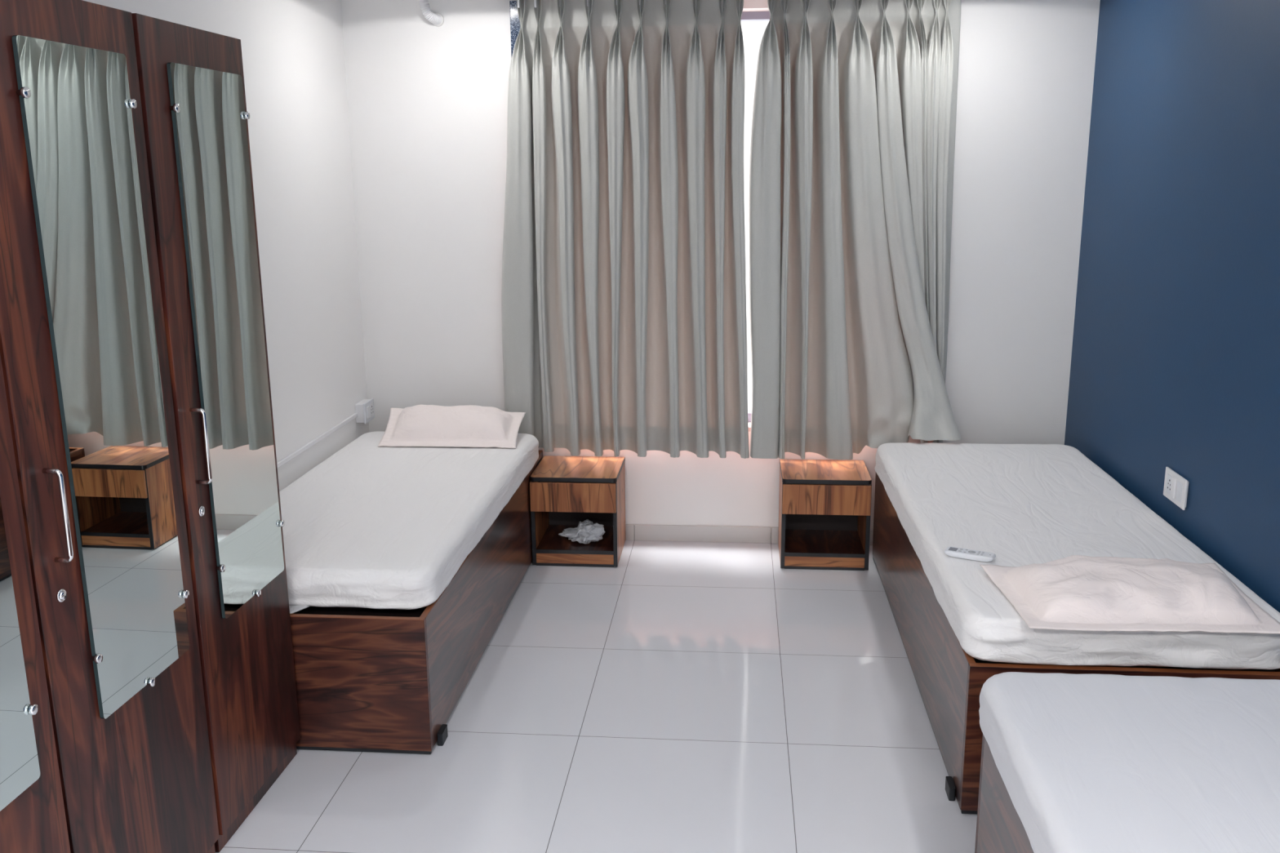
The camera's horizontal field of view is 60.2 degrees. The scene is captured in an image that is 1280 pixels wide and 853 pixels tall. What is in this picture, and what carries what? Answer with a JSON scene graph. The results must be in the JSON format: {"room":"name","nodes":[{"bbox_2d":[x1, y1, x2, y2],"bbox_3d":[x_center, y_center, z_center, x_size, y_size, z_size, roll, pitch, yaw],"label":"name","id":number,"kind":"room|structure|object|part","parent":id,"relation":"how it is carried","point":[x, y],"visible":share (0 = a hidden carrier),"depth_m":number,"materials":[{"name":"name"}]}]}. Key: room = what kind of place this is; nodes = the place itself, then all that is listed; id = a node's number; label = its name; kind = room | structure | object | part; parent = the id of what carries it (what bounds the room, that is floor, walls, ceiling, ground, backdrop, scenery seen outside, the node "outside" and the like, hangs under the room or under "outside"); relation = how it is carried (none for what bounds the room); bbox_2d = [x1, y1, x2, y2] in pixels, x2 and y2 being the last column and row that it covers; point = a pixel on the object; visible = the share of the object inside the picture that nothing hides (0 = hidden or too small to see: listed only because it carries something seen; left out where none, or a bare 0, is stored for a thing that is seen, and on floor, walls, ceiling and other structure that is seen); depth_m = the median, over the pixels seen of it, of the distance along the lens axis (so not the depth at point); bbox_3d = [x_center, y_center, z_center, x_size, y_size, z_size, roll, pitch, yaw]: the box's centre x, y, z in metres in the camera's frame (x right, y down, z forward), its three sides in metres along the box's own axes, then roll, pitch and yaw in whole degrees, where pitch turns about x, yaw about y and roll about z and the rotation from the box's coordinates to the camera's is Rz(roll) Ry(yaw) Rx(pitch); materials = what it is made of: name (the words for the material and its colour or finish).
{"room":"dormitory bedroom","nodes":[
{"label":"dormitory bedroom","id":0,"kind":"room"},
{"bbox_2d":[83,0,368,491],"bbox_3d":[-1.555,0.014,1.961,0.200,2.306,5.747,1,13,5],"label":"wall","id":1,"kind":"structure","parent":0,"point":[293,51],"depth_m":4.11,"materials":[{"name":"white paint"}]},
{"bbox_2d":[276,413,357,468],"bbox_3d":[-1.283,0.143,3.886,0.009,0.017,1.712,1,13,5],"label":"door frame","id":2,"kind":"structure","parent":1,"relation":"attached to","point":[352,417],"depth_m":4.25,"materials":[{"name":"white plastic"}]},
{"bbox_2d":[355,398,374,423],"bbox_3d":[-1.184,-0.067,4.765,0.049,0.088,0.122,1,13,5],"label":"wall socket","id":3,"kind":"object","parent":1,"relation":"attached to","point":[365,411],"visible":1,"depth_m":4.72,"materials":[{"name":"white plastic"}]},
{"bbox_3d":[-1.169,-0.067,4.764,0.008,0.088,0.122,1,13,5],"label":"plate","id":4,"kind":"part","parent":3,"relation":"part of","materials":[{"name":"white plastic"}]},
{"bbox_2d":[369,402,373,417],"bbox_3d":[-1.162,-0.073,4.789,0.001,0.060,0.040,1,13,5],"label":"socket","id":5,"kind":"object","parent":3,"relation":"attached to","point":[371,404],"depth_m":4.79,"materials":[{"name":"white plastic"}]},
{"bbox_2d":[215,540,977,852],"bbox_3d":[0.046,1.199,2.118,3.390,0.100,6.197,1,13,5],"label":"floor","id":6,"kind":"structure","parent":0,"point":[676,696],"depth_m":3.19,"materials":[{"name":"tile"}]},
{"bbox_2d":[0,353,71,852],"bbox_3d":[-1.257,0.275,1.692,0.403,1.915,0.517,1,13,6],"label":"wardrobe","id":7,"kind":"object","parent":6,"relation":"on","point":[33,819],"visible":1,"depth_m":1.90,"materials":[{"name":"brown wood"}]},
{"bbox_2d":[0,497,39,811],"bbox_3d":[-1.084,0.039,1.648,0.008,1.267,0.331,1,13,6],"label":"mirror","id":8,"kind":"object","parent":7,"relation":"attached to","point":[20,764],"depth_m":1.87,"materials":[{"name":"silver metal"}]},
{"bbox_2d":[0,0,219,852],"bbox_3d":[-1.208,0.154,2.209,0.403,1.915,0.515,1,13,6],"label":"wardrobe","id":9,"kind":"object","parent":6,"relation":"on","point":[83,347],"visible":1,"depth_m":2.12,"materials":[{"name":"brown wood"}]},
{"bbox_3d":[-1.046,0.161,1.990,0.035,0.177,0.010,1,13,6],"label":"handle","id":10,"kind":"part","parent":9,"relation":"part of","materials":[{"name":"silver metal"}]},
{"bbox_2d":[12,35,189,719],"bbox_3d":[-1.035,-0.082,2.170,0.008,1.267,0.332,1,13,6],"label":"mirror","id":11,"kind":"object","parent":9,"relation":"attached to","point":[73,104],"depth_m":2.13,"materials":[{"name":"silver metal"}]},
{"bbox_2d":[131,13,300,852],"bbox_3d":[-1.152,0.042,2.693,0.403,1.915,0.470,1,13,6],"label":"wardrobe","id":12,"kind":"object","parent":6,"relation":"on","point":[191,80],"visible":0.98,"depth_m":2.61,"materials":[{"name":"brown wood"}]},
{"bbox_3d":[-0.988,0.045,2.490,0.035,0.177,0.010,1,13,6],"label":"handle","id":13,"kind":"part","parent":12,"relation":"part of","materials":[{"name":"silver metal"}]},
{"bbox_2d":[166,62,284,618],"bbox_3d":[-0.979,-0.195,2.653,0.008,1.267,0.339,1,13,6],"label":"mirror","id":14,"kind":"object","parent":12,"relation":"attached to","point":[206,115],"depth_m":2.62,"materials":[{"name":"silver metal"}]},
{"bbox_2d":[289,450,542,754],"bbox_3d":[-0.878,0.510,3.995,0.783,0.409,1.872,1,13,5],"label":"bed","id":15,"kind":"object","parent":6,"relation":"on","point":[367,679],"visible":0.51,"depth_m":3.10,"materials":[{"name":"brown wood"}]},
{"bbox_2d":[288,604,309,613],"bbox_3d":[-0.962,0.505,3.097,0.105,0.008,0.090,1,13,5],"label":"folded cloth","id":16,"kind":"object","parent":15,"relation":"on","point":[293,609],"visible":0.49,"depth_m":3.08,"materials":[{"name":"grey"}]},
{"bbox_3d":[-0.967,0.713,3.095,0.766,0.394,0.018,1,13,5],"label":"panel","id":17,"kind":"part","parent":15,"relation":"part of","materials":[{"name":"brown wood"}]},
{"bbox_2d":[279,431,538,609],"bbox_3d":[-0.879,0.263,3.893,0.775,0.115,1.708,1,13,5],"label":"mattress","id":18,"kind":"object","parent":15,"relation":"on","point":[371,526],"visible":0.81,"depth_m":3.55,"materials":[{"name":"white fabric"}]},
{"bbox_2d":[377,404,525,448],"bbox_3d":[-0.774,-0.013,4.523,0.590,0.131,0.287,1,13,5],"label":"pillow","id":19,"kind":"object","parent":18,"relation":"on","point":[418,425],"visible":1,"depth_m":4.45,"materials":[{"name":"white fabric"}]},
{"bbox_3d":[-0.514,0.508,3.961,0.018,0.394,1.836,1,13,5],"label":"panel","id":20,"kind":"part","parent":15,"relation":"part of","materials":[{"name":"brown wood"}]},
{"bbox_2d":[529,455,626,567],"bbox_3d":[-0.256,0.357,4.689,0.356,0.383,0.358,1,13,5],"label":"nightstand","id":21,"kind":"object","parent":6,"relation":"on","point":[565,491],"visible":0.99,"depth_m":4.57,"materials":[{"name":"brown wood"}]},
{"bbox_3d":[-0.424,0.359,4.714,0.015,0.359,0.339,1,13,5],"label":"panel","id":22,"kind":"part","parent":21,"relation":"part of","materials":[{"name":"brown wood"}]},
{"bbox_3d":[-0.273,0.289,4.497,0.351,0.122,0.014,1,13,5],"label":"drawer","id":23,"kind":"part","parent":21,"relation":"part of","materials":[{"name":"brown wood"}]},
{"bbox_2d":[536,524,613,551],"bbox_3d":[-0.255,0.481,4.723,0.324,0.014,0.328,1,13,5],"label":"shelf","id":24,"kind":"object","parent":21,"relation":"attached to","point":[549,540],"depth_m":4.66,"materials":[{"name":"brown wood"}]},
{"bbox_3d":[-0.269,0.572,4.580,0.324,0.011,0.014,1,13,5],"label":"rail","id":25,"kind":"part","parent":21,"relation":"part of","materials":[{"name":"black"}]},
{"bbox_3d":[-0.241,0.317,4.857,0.324,0.345,0.008,1,13,5],"label":"panel","id":26,"kind":"part","parent":21,"relation":"part of","materials":[{"name":"black wood"}]},
{"bbox_2d":[558,519,604,544],"bbox_3d":[-0.242,0.444,4.646,0.199,0.091,0.125,1,13,5],"label":"plastic bag","id":27,"kind":"object","parent":21,"relation":"on","point":[586,532],"visible":1,"depth_m":4.61,"materials":[{"name":"white plastic"}]},
{"bbox_3d":[-0.087,0.363,4.684,0.015,0.359,0.339,1,13,5],"label":"panel","id":28,"kind":"part","parent":21,"relation":"part of","materials":[{"name":"brown wood"}]},
{"bbox_2d":[777,458,871,570],"bbox_3d":[0.764,0.365,4.614,0.356,0.383,0.330,1,13,5],"label":"nightstand","id":29,"kind":"object","parent":6,"relation":"on","point":[824,505],"visible":1,"depth_m":4.51,"materials":[{"name":"brown wood"}]},
{"bbox_3d":[0.596,0.367,4.638,0.015,0.359,0.311,1,13,5],"label":"panel","id":30,"kind":"part","parent":29,"relation":"part of","materials":[{"name":"brown wood"}]},
{"bbox_3d":[0.778,0.329,4.768,0.324,0.345,0.008,1,13,5],"label":"panel","id":31,"kind":"part","parent":29,"relation":"part of","materials":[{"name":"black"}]},
{"bbox_3d":[0.753,0.578,4.518,0.324,0.011,0.014,1,13,5],"label":"rail","id":32,"kind":"part","parent":29,"relation":"part of","materials":[{"name":"black"}]},
{"bbox_2d":[784,528,865,554],"bbox_3d":[0.765,0.490,4.648,0.324,0.014,0.300,1,13,5],"label":"shelf","id":33,"kind":"object","parent":29,"relation":"attached to","point":[797,541],"depth_m":4.64,"materials":[{"name":"brown wood"}]},
{"bbox_3d":[0.749,0.295,4.436,0.351,0.122,0.014,1,13,5],"label":"drawer","id":34,"kind":"part","parent":29,"relation":"part of","materials":[{"name":"brown wood"}]},
{"bbox_3d":[0.933,0.371,4.609,0.015,0.359,0.311,1,13,5],"label":"panel","id":35,"kind":"part","parent":29,"relation":"part of","materials":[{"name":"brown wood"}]},
{"bbox_2d":[974,734,1033,852],"bbox_3d":[1.079,1.054,1.576,0.812,0.409,1.892,1,13,5],"label":"bed","id":36,"kind":"object","parent":6,"relation":"on","point":[1000,828],"visible":0.13,"depth_m":2.37,"materials":[{"name":"brown wood"}]},
{"bbox_3d":[1.170,0.837,2.483,0.795,0.394,0.018,1,13,5],"label":"panel","id":37,"kind":"part","parent":36,"relation":"part of","materials":[{"name":"brown wood"}]},
{"bbox_2d":[978,671,1279,852],"bbox_3d":[1.056,0.795,1.520,0.811,0.119,1.860,1,13,5],"label":"mattress","id":38,"kind":"object","parent":36,"relation":"on","point":[1086,763],"visible":1,"depth_m":2.05,"materials":[{"name":"white fabric"}]},
{"bbox_2d":[872,472,1279,814],"bbox_3d":[1.274,0.572,3.646,0.800,0.409,1.920,1,13,5],"label":"bed","id":39,"kind":"object","parent":6,"relation":"on","point":[949,681],"visible":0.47,"depth_m":3.02,"materials":[{"name":"brown wood"}]},
{"bbox_3d":[1.366,0.351,4.566,0.783,0.394,0.018,1,13,5],"label":"panel","id":40,"kind":"part","parent":39,"relation":"part of","materials":[{"name":"brown wood"}]},
{"bbox_3d":[0.901,0.562,3.677,0.018,0.394,1.884,1,13,5],"label":"panel","id":41,"kind":"part","parent":39,"relation":"part of","materials":[{"name":"brown wood"}]},
{"bbox_2d":[874,442,1279,669],"bbox_3d":[1.262,0.324,3.545,0.796,0.117,1.855,1,13,5],"label":"mattress","id":42,"kind":"object","parent":39,"relation":"on","point":[1023,504],"visible":0.84,"depth_m":3.28,"materials":[{"name":"white fabric"}]},
{"bbox_2d":[944,546,995,562],"bbox_3d":[0.926,0.359,3.101,0.136,0.018,0.045,7,15,28],"label":"remote control","id":43,"kind":"object","parent":42,"relation":"on","point":[986,557],"visible":1,"depth_m":3.09,"materials":[{"name":"white plastic"}]},
{"bbox_2d":[979,555,1279,634],"bbox_3d":[1.230,0.389,2.808,0.650,0.086,0.491,1,13,5],"label":"pillow","id":44,"kind":"object","parent":42,"relation":"on","point":[1078,593],"visible":1,"depth_m":2.68,"materials":[{"name":"white fabric"}]},
{"bbox_3d":[1.199,0.781,2.721,0.783,0.394,0.018,1,13,5],"label":"panel","id":45,"kind":"part","parent":39,"relation":"part of","materials":[{"name":"brown wood"}]},
{"bbox_2d":[341,0,1100,540],"bbox_3d":[0.294,-0.639,4.707,3.390,2.306,0.200,1,13,5],"label":"wall","id":46,"kind":"structure","parent":0,"point":[428,103],"depth_m":4.56,"materials":[{"name":"white paint"}]},
{"bbox_2d":[418,0,444,26],"bbox_3d":[-0.842,-1.680,4.433,0.107,0.137,0.046,-13,18,-42],"label":"hose","id":47,"kind":"object","parent":46,"relation":"attached to","point":[437,19],"visible":1,"depth_m":4.42,"materials":[{"name":"white plastic"}]},
{"bbox_2d":[509,0,769,431],"bbox_3d":[0.373,-0.857,4.638,1.760,1.760,0.222,1,13,5],"label":"window","id":48,"kind":"structure","parent":46,"relation":"in","point":[746,15],"depth_m":4.44,"materials":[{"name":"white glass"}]},
{"bbox_3d":[0.374,-0.012,4.846,1.510,0.020,0.200,1,13,5],"label":"sill","id":49,"kind":"part","parent":48,"relation":"part of","materials":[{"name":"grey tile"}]},
{"bbox_3d":[0.368,-0.852,4.671,1.550,1.695,0.050,1,13,5],"label":"frame","id":50,"kind":"part","parent":48,"relation":"part of","materials":[{"name":"silver metal"}]},
{"bbox_2d":[625,524,873,545],"bbox_3d":[0.294,0.472,4.858,2.965,0.073,0.009,1,13,5],"label":"baseboard","id":51,"kind":"structure","parent":46,"relation":"attached to","point":[637,531],"depth_m":4.85,"materials":[{"name":"grey tile"}]},
{"bbox_2d":[1064,0,1279,613],"bbox_3d":[1.623,0.051,1.683,0.200,2.306,5.747,1,13,5],"label":"wall","id":52,"kind":"structure","parent":0,"point":[1175,357],"depth_m":3.38,"materials":[{"name":"blue paint"}]},
{"bbox_2d":[1163,466,1188,510],"bbox_3d":[1.663,0.191,3.436,0.020,0.094,0.166,1,13,5],"label":"switch plate","id":53,"kind":"object","parent":52,"relation":"attached to","point":[1175,489],"visible":1,"depth_m":3.42,"materials":[{"name":"white plastic"}]},
{"bbox_2d":[1165,474,1172,494],"bbox_3d":[1.663,0.183,3.471,0.002,0.060,0.044,1,13,5],"label":"socket","id":54,"kind":"object","parent":53,"relation":"attached to","point":[1168,477],"depth_m":3.48,"materials":[{"name":"white plastic"}]},
{"bbox_3d":[1.671,0.191,3.435,0.006,0.082,0.147,1,13,5],"label":"frame","id":55,"kind":"part","parent":53,"relation":"part of","materials":[{"name":"white plastic"}]},
{"bbox_3d":[0.026,-1.147,1.574,3.390,0.104,6.197,1,13,5],"label":"ceiling","id":56,"kind":"structure","parent":0,"visible":0},
{"bbox_3d":[0.369,-1.700,4.271,1.960,0.044,0.026,1,13,5],"label":"rail","id":57,"kind":"object","parent":56,"relation":"attached to","visible":0},
{"bbox_2d":[501,0,749,458],"bbox_3d":[-0.068,-0.782,4.497,1.046,1.837,0.147,1,13,5],"label":"curtain","id":58,"kind":"object","parent":57,"relation":"hanging from","point":[624,313],"visible":1,"depth_m":4.48,"materials":[{"name":"grey fabric"}]},
{"bbox_2d":[748,0,960,459],"bbox_3d":[0.855,-0.751,4.346,0.855,1.846,0.289,1,13,5],"label":"curtain","id":59,"kind":"object","parent":57,"relation":"hanging from","point":[853,130],"visible":0.99,"depth_m":4.37,"materials":[{"name":"grey fabric"}]}
]}

